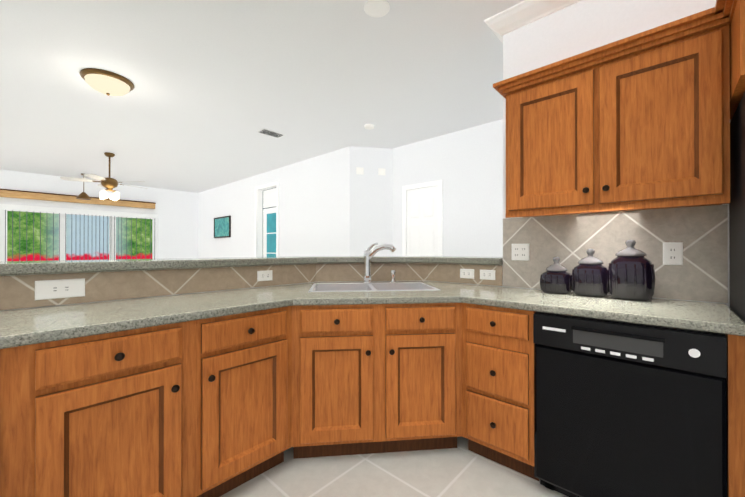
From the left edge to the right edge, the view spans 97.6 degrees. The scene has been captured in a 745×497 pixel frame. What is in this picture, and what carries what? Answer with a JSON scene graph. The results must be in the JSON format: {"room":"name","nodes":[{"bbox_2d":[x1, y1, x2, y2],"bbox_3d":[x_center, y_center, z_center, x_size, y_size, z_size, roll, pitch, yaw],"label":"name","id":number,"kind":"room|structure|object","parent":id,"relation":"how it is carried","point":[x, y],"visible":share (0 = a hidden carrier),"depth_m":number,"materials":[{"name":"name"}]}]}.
{"room":"kitchen","nodes":[
{"label":"kitchen","id":0,"kind":"room"},
{"bbox_2d":[0,169,197,258],"bbox_3d":[-7.772,-0.207,6.477,0.150,2.800,8.251,0,0,42],"label":"wall","id":1,"kind":"structure","parent":0,"point":[176,211],"depth_m":8.44,"materials":[{"name":"paint"}]},
{"bbox_2d":[5,210,5,260],"bbox_3d":[-7.486,-0.265,6.653,0.005,1.020,0.005,0,0,42],"label":"door blinds","id":2,"kind":"object","parent":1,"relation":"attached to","point":[5,210],"depth_m":6.65,"materials":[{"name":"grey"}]},
{"bbox_2d":[12,210,12,260],"bbox_3d":[-7.422,-0.268,6.724,0.005,1.031,0.005,0,0,42],"label":"door blinds","id":3,"kind":"object","parent":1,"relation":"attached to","point":[12,210],"depth_m":6.72,"materials":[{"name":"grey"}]},
{"bbox_2d":[19,211,19,260],"bbox_3d":[-7.355,-0.260,6.796,0.005,1.021,0.005,0,0,42],"label":"door blinds","id":4,"kind":"object","parent":1,"relation":"attached to","point":[19,211],"depth_m":6.79,"materials":[{"name":"grey plastic"}]},
{"bbox_2d":[26,211,26,260],"bbox_3d":[-7.288,-0.263,6.870,0.005,1.032,0.005,0,0,42],"label":"door blinds","id":5,"kind":"object","parent":1,"relation":"attached to","point":[26,211],"depth_m":6.87,"materials":[{"name":"grey plastic"}]},
{"bbox_2d":[33,211,33,260],"bbox_3d":[-7.219,-0.266,6.946,0.005,1.043,0.005,0,0,42],"label":"door blinds","id":6,"kind":"object","parent":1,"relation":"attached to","point":[33,211],"depth_m":6.94,"materials":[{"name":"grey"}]},
{"bbox_2d":[40,212,40,260],"bbox_3d":[-7.149,-0.258,7.023,0.005,1.033,0.005,0,0,42],"label":"door blinds","id":7,"kind":"object","parent":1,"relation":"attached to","point":[40,212],"depth_m":7.02,"materials":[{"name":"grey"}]},
{"bbox_2d":[53,213,53,260],"bbox_3d":[-7.013,-0.253,7.171,0.005,1.033,0.005,0,0,42],"label":"door blinds","id":8,"kind":"object","parent":1,"relation":"attached to","point":[53,213],"depth_m":7.17,"materials":[{"name":"grey plastic"}]},
{"bbox_2d":[59,213,59,259],"bbox_3d":[-6.949,-0.266,7.241,0.005,1.021,0.005,0,0,42],"label":"door blinds","id":9,"kind":"object","parent":1,"relation":"attached to","point":[59,213],"depth_m":7.24,"materials":[{"name":"grey plastic"}]},
{"bbox_2d":[65,213,65,259],"bbox_3d":[-6.884,-0.269,7.313,0.005,1.031,0.005,0,0,42],"label":"door blinds","id":10,"kind":"object","parent":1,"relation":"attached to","point":[65,213],"depth_m":7.31,"materials":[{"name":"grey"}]},
{"bbox_2d":[71,225,71,259],"bbox_3d":[-6.816,-0.136,7.386,0.005,0.770,0.005,0,0,42],"label":"door blinds","id":11,"kind":"object","parent":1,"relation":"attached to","point":[71,237],"depth_m":7.38,"materials":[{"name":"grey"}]},
{"bbox_2d":[0,189,155,208],"bbox_3d":[-6.653,-1.123,7.533,0.078,0.161,2.813,0,0,42],"label":"valance","id":12,"kind":"object","parent":1,"relation":"attached to","point":[10,193],"visible":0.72,"depth_m":7.31,"materials":[{"name":"brown wood"}]},
{"bbox_2d":[0,204,157,260],"bbox_3d":[-6.671,0.145,7.667,0.110,2.104,2.773,0,0,42],"label":"sliding door","id":13,"kind":"structure","parent":1,"relation":"in","point":[52,210],"depth_m":7.37,"materials":[{"name":"white"}]},
{"bbox_2d":[99,215,107,259],"bbox_3d":[-6.436,-0.259,7.803,0.005,1.048,0.151,0,0,42],"label":"door blinds","id":14,"kind":"object","parent":1,"relation":"attached to","point":[99,215],"depth_m":7.80,"materials":[{"name":"grey plastic"}]},
{"bbox_2d":[114,216,136,258],"bbox_3d":[-6.145,-0.263,8.121,0.005,1.034,0.446,0,0,42],"label":"door blinds","id":15,"kind":"object","parent":1,"relation":"attached to","point":[114,216],"depth_m":8.13,"materials":[{"name":"grey plastic"}]},
{"bbox_2d":[145,218,154,258],"bbox_3d":[-5.799,-0.260,8.501,0.005,1.045,0.201,0,0,42],"label":"door blinds","id":16,"kind":"object","parent":1,"relation":"attached to","point":[145,218],"depth_m":8.51,"materials":[{"name":"grey plastic"}]},
{"bbox_2d":[0,263,502,310],"bbox_3d":[-0.925,0.646,1.295,1.358,1.060,4.240,0,0,42],"label":"wall","id":17,"kind":"structure","parent":0,"point":[209,291],"depth_m":1.93,"materials":[{"name":"paint"}]},
{"bbox_2d":[0,256,502,275],"bbox_3d":[-0.933,0.090,1.488,1.627,0.050,4.510,0,0,42],"label":"bar","id":18,"kind":"object","parent":17,"relation":"on","point":[38,267],"visible":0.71,"depth_m":1.97,"materials":[{"name":"stone"}]},
{"bbox_2d":[0,263,502,309],"bbox_3d":[-0.918,0.190,1.216,1.236,0.146,4.110,0,0,42],"label":"backsplash","id":19,"kind":"structure","parent":17,"relation":"attached to","point":[17,291],"depth_m":2.02,"materials":[{"name":"tile"}]},
{"bbox_2d":[35,278,84,299],"bbox_3d":[-1.456,0.189,1.524,0.008,0.087,0.170,0,0,42],"label":"outlet","id":20,"kind":"object","parent":19,"relation":"attached to","point":[55,289],"visible":1,"depth_m":1.52,"materials":[{"name":"white plastic"}]},
{"bbox_2d":[257,270,271,280],"bbox_3d":[-0.755,0.191,2.292,0.008,0.072,0.115,0,0,42],"label":"outlet","id":21,"kind":"object","parent":19,"relation":"attached to","point":[264,275],"visible":1,"depth_m":2.29,"materials":[{"name":"white plastic"}]},
{"bbox_2d":[460,269,473,278],"bbox_3d":[0.719,0.192,2.486,0.115,0.072,0.008,0,0,42],"label":"outlet","id":22,"kind":"object","parent":19,"relation":"attached to","point":[467,273],"visible":1,"depth_m":2.48,"materials":[{"name":"white plastic"}]},
{"bbox_2d":[480,270,494,279],"bbox_3d":[0.837,0.192,2.378,0.115,0.072,0.008,0,0,42],"label":"outlet","id":23,"kind":"object","parent":19,"relation":"attached to","point":[487,274],"visible":1,"depth_m":2.38,"materials":[{"name":"white plastic"}]},
{"bbox_2d":[0,0,523,192],"bbox_3d":[-2.733,-1.671,2.305,13.725,0.100,9.281,0,0,42],"label":"ceiling","id":24,"kind":"structure","parent":0,"point":[218,84],"depth_m":3.18,"materials":[{"name":"paint"}]},
{"bbox_2d":[76,173,90,199],"bbox_3d":[-6.217,-1.333,7.025,0.250,0.544,0.250,0,0,42],"label":"pendant","id":25,"kind":"object","parent":24,"relation":"hanging from","point":[83,195],"visible":0.79,"depth_m":6.98,"materials":[{"name":"gold metal"}]},
{"bbox_2d":[60,152,147,200],"bbox_3d":[-4.495,-1.221,5.556,1.143,0.779,1.185,0,0,42],"label":"ceiling fan","id":26,"kind":"object","parent":24,"relation":"hanging from","point":[109,184],"visible":1,"depth_m":5.44,"materials":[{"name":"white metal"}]},
{"bbox_2d":[80,68,134,95],"bbox_3d":[-2.535,-1.542,3.127,0.410,0.152,0.410,0,0,42],"label":"dome ceiling light","id":27,"kind":"object","parent":24,"relation":"hanging from","point":[106,82],"visible":1,"depth_m":3.03,"materials":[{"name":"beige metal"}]},
{"bbox_2d":[256,128,284,137],"bbox_3d":[-1.416,-1.607,4.552,0.180,0.011,0.340,0,0,42],"label":"ceiling vent","id":28,"kind":"object","parent":24,"relation":"in","point":[270,133],"visible":1,"depth_m":4.54,"materials":[{"name":"white metal"}]},
{"bbox_2d":[364,124,373,129],"bbox_3d":[-0.044,-1.595,4.284,0.136,0.035,0.136,0,0,42],"label":"smoke detector","id":29,"kind":"object","parent":24,"relation":"attached to","point":[368,126],"visible":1,"depth_m":4.25,"materials":[{"name":"white plastic"}]},
{"bbox_2d":[364,0,389,16],"bbox_3d":[0.029,-1.615,2.192,0.176,0.009,0.176,0,0,42],"label":"recessed light","id":30,"kind":"object","parent":24,"relation":"in","point":[376,8],"visible":1,"depth_m":2.19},
{"bbox_2d":[198,146,349,257],"bbox_3d":[-2.648,-0.204,7.302,6.304,2.800,0.120,0,0,42],"label":"wall","id":31,"kind":"structure","parent":0,"point":[314,206],"depth_m":6.14,"materials":[{"name":"paint"}]},
{"bbox_2d":[214,216,230,237],"bbox_3d":[-3.816,-0.537,8.265,0.935,0.530,0.030,0,0,42],"label":"picture","id":32,"kind":"object","parent":31,"relation":"attached to","point":[222,227],"visible":1,"depth_m":8.23,"materials":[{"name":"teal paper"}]},
{"bbox_2d":[263,188,275,256],"bbox_3d":[-2.124,-0.044,6.921,0.768,2.453,0.066,0,0,42],"label":"door","id":33,"kind":"structure","parent":31,"relation":"in","point":[269,226],"depth_m":6.99,"materials":[{"name":"teal paint"}]},
{"bbox_2d":[350,146,392,255],"bbox_3d":[0.022,-0.211,5.236,0.791,2.800,0.073,0,0,-10],"label":"wall","id":34,"kind":"structure","parent":0,"point":[371,206],"depth_m":5.19,"materials":[{"name":"paint"}]},
{"bbox_2d":[356,167,363,174],"bbox_3d":[-0.197,-1.227,5.157,0.116,0.110,0.012,0,0,-10],"label":"light switch","id":35,"kind":"object","parent":34,"relation":"attached to","point":[359,170],"visible":1,"depth_m":5.16,"materials":[{"name":"white plastic"}]},
{"bbox_2d":[378,168,384,174],"bbox_3d":[0.151,-1.227,5.217,0.116,0.110,0.012,0,0,-10],"label":"light switch","id":36,"kind":"object","parent":34,"relation":"attached to","point":[381,171],"visible":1,"depth_m":5.21,"materials":[{"name":"white plastic"}]},
{"bbox_2d":[220,437,567,496],"bbox_3d":[-2.733,1.230,2.296,13.725,0.100,9.281,0,0,42],"label":"floor","id":37,"kind":"structure","parent":0,"point":[461,470],"depth_m":1.67,"materials":[{"name":"tile"}]},
{"bbox_2d":[0,346,23,496],"bbox_3d":[-1.510,0.740,0.975,0.635,0.870,0.600,0,0,42],"label":"base cabinet","id":38,"kind":"object","parent":37,"relation":"on","point":[11,359],"depth_m":1.01,"materials":[{"name":"brown wood"}]},
{"bbox_2d":[24,320,199,496],"bbox_3d":[-1.139,0.741,1.381,0.635,0.870,0.500,0,0,42],"label":"base cabinet","id":39,"kind":"object","parent":37,"relation":"on","point":[115,414],"depth_m":1.19,"materials":[{"name":"brown wood"}]},
{"bbox_2d":[200,306,295,496],"bbox_3d":[-0.801,0.743,1.750,0.635,0.870,0.500,0,0,42],"label":"base cabinet","id":40,"kind":"object","parent":37,"relation":"on","point":[216,406],"depth_m":1.55,"materials":[{"name":"brown wood"}]},
{"bbox_2d":[296,303,459,457],"bbox_3d":[0.013,0.744,2.028,0.967,0.870,1.009,0,0,42],"label":"base cabinet","id":41,"kind":"object","parent":37,"relation":"on","point":[371,378],"depth_m":1.79,"materials":[{"name":"brown wood"}]},
{"bbox_2d":[0,281,744,348],"bbox_3d":[-0.517,0.360,0.847,2.318,0.198,4.107,0,0,42],"label":"countertop","id":42,"kind":"structure","parent":41,"relation":"on","point":[24,327],"depth_m":1.53,"materials":[{"name":"stone"}]},
{"bbox_2d":[362,242,395,282],"bbox_3d":[0.079,0.108,2.506,0.275,0.314,0.214,0,0,42],"label":"faucet","id":43,"kind":"object","parent":42,"relation":"on","point":[368,255],"visible":1,"depth_m":2.50,"materials":[{"name":"silver metal"}]},
{"bbox_2d":[540,256,571,293],"bbox_3d":[1.116,0.157,1.980,0.175,0.219,0.174,0,0,42],"label":"canister","id":44,"kind":"object","parent":42,"relation":"on","point":[555,277],"visible":0.98,"depth_m":1.92,"materials":[{"name":"ceramic"}]},
{"bbox_2d":[571,248,608,296],"bbox_3d":[1.242,0.133,1.857,0.186,0.266,0.185,0,0,42],"label":"canister","id":45,"kind":"object","parent":42,"relation":"on","point":[589,278],"visible":0.85,"depth_m":1.80,"materials":[{"name":"ceramic"}]},
{"bbox_2d":[608,239,654,300],"bbox_3d":[1.369,0.109,1.730,0.200,0.314,0.199,0,0,42],"label":"canister","id":46,"kind":"object","parent":42,"relation":"on","point":[631,273],"visible":1,"depth_m":1.67,"materials":[{"name":"ceramic"}]},
{"bbox_2d":[460,303,539,480],"bbox_3d":[0.841,0.743,1.933,0.383,0.870,0.606,0,0,42],"label":"base cabinet","id":47,"kind":"object","parent":37,"relation":"on","point":[497,345],"depth_m":1.70,"materials":[{"name":"brown wood"}]},
{"bbox_2d":[533,312,726,496],"bbox_3d":[1.203,0.745,1.568,0.632,0.865,0.606,0,0,42],"label":"dishwasher","id":48,"kind":"object","parent":37,"relation":"on","point":[623,409],"visible":1,"depth_m":1.33,"materials":[{"name":"black metal"}]},
{"bbox_2d":[729,92,744,320],"bbox_3d":[1.794,0.290,0.979,0.910,1.770,0.741,0,0,42],"label":"refrigerator","id":49,"kind":"object","parent":37,"relation":"on","point":[737,215],"depth_m":1.37,"materials":[{"name":"black"}]},
{"bbox_2d":[393,119,502,256],"bbox_3d":[2.725,-0.218,3.139,6.396,2.800,0.120,0,0,42],"label":"wall","id":50,"kind":"structure","parent":0,"point":[465,166],"depth_m":4.42,"materials":[{"name":"paint"}]},
{"bbox_2d":[407,186,437,255],"bbox_3d":[0.725,0.136,4.857,0.555,2.079,0.034,0,0,42],"label":"closet door","id":51,"kind":"structure","parent":50,"relation":"in","point":[422,221],"depth_m":4.86,"materials":[{"name":"white"}]},
{"bbox_2d":[503,0,730,306],"bbox_3d":[2.433,-0.225,1.020,3.970,2.800,0.120,0,0,42],"label":"wall","id":52,"kind":"structure","parent":0,"point":[582,26],"depth_m":2.00,"materials":[{"name":"paint"}]},
{"bbox_2d":[484,0,581,42],"bbox_3d":[2.394,-1.572,1.060,4.055,0.105,0.310,0,0,42],"label":"crown molding","id":53,"kind":"structure","parent":52,"relation":"attached to","point":[515,17],"depth_m":2.18,"materials":[{"name":"white wood"}]},
{"bbox_2d":[503,205,727,302],"bbox_3d":[1.323,0.027,1.946,1.081,0.478,0.008,0,0,42],"label":"backsplash","id":54,"kind":"structure","parent":52,"relation":"attached to","point":[701,234],"depth_m":1.79,"materials":[{"name":"tile"}]},
{"bbox_2d":[512,244,528,260],"bbox_3d":[1.007,0.024,2.224,0.116,0.115,0.008,0,0,42],"label":"outlet","id":55,"kind":"object","parent":54,"relation":"attached to","point":[520,252],"visible":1,"depth_m":2.22,"materials":[{"name":"white plastic"}]},
{"bbox_2d":[663,242,682,264],"bbox_3d":[1.572,0.028,1.708,0.078,0.120,0.008,0,0,42],"label":"electrical outlet","id":56,"kind":"object","parent":54,"relation":"attached to","point":[672,253],"visible":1,"depth_m":1.71,"materials":[{"name":"white plastic"}]},
{"bbox_2d":[497,4,736,217],"bbox_3d":[1.241,-0.591,1.770,0.920,0.758,0.378,0,0,42],"label":"upper cabinet","id":57,"kind":"object","parent":52,"relation":"attached to","point":[640,121],"depth_m":1.57,"materials":[{"name":"brown wood"}]},
{"bbox_2d":[729,0,744,106],"bbox_3d":[1.846,-0.798,1.056,0.930,0.348,0.618,0,0,42],"label":"upper cabinet","id":58,"kind":"object","parent":52,"relation":"attached to","point":[736,7],"depth_m":1.25,"materials":[{"name":"brown wood"}]},
{"label":"outside","id":59,"kind":"structure","parent":0,"visible":0},
{"bbox_2d":[7,211,151,260],"bbox_3d":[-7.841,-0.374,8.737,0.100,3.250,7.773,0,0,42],"label":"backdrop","id":60,"kind":"structure","parent":59,"point":[85,237],"depth_m":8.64,"materials":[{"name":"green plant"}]}
]}

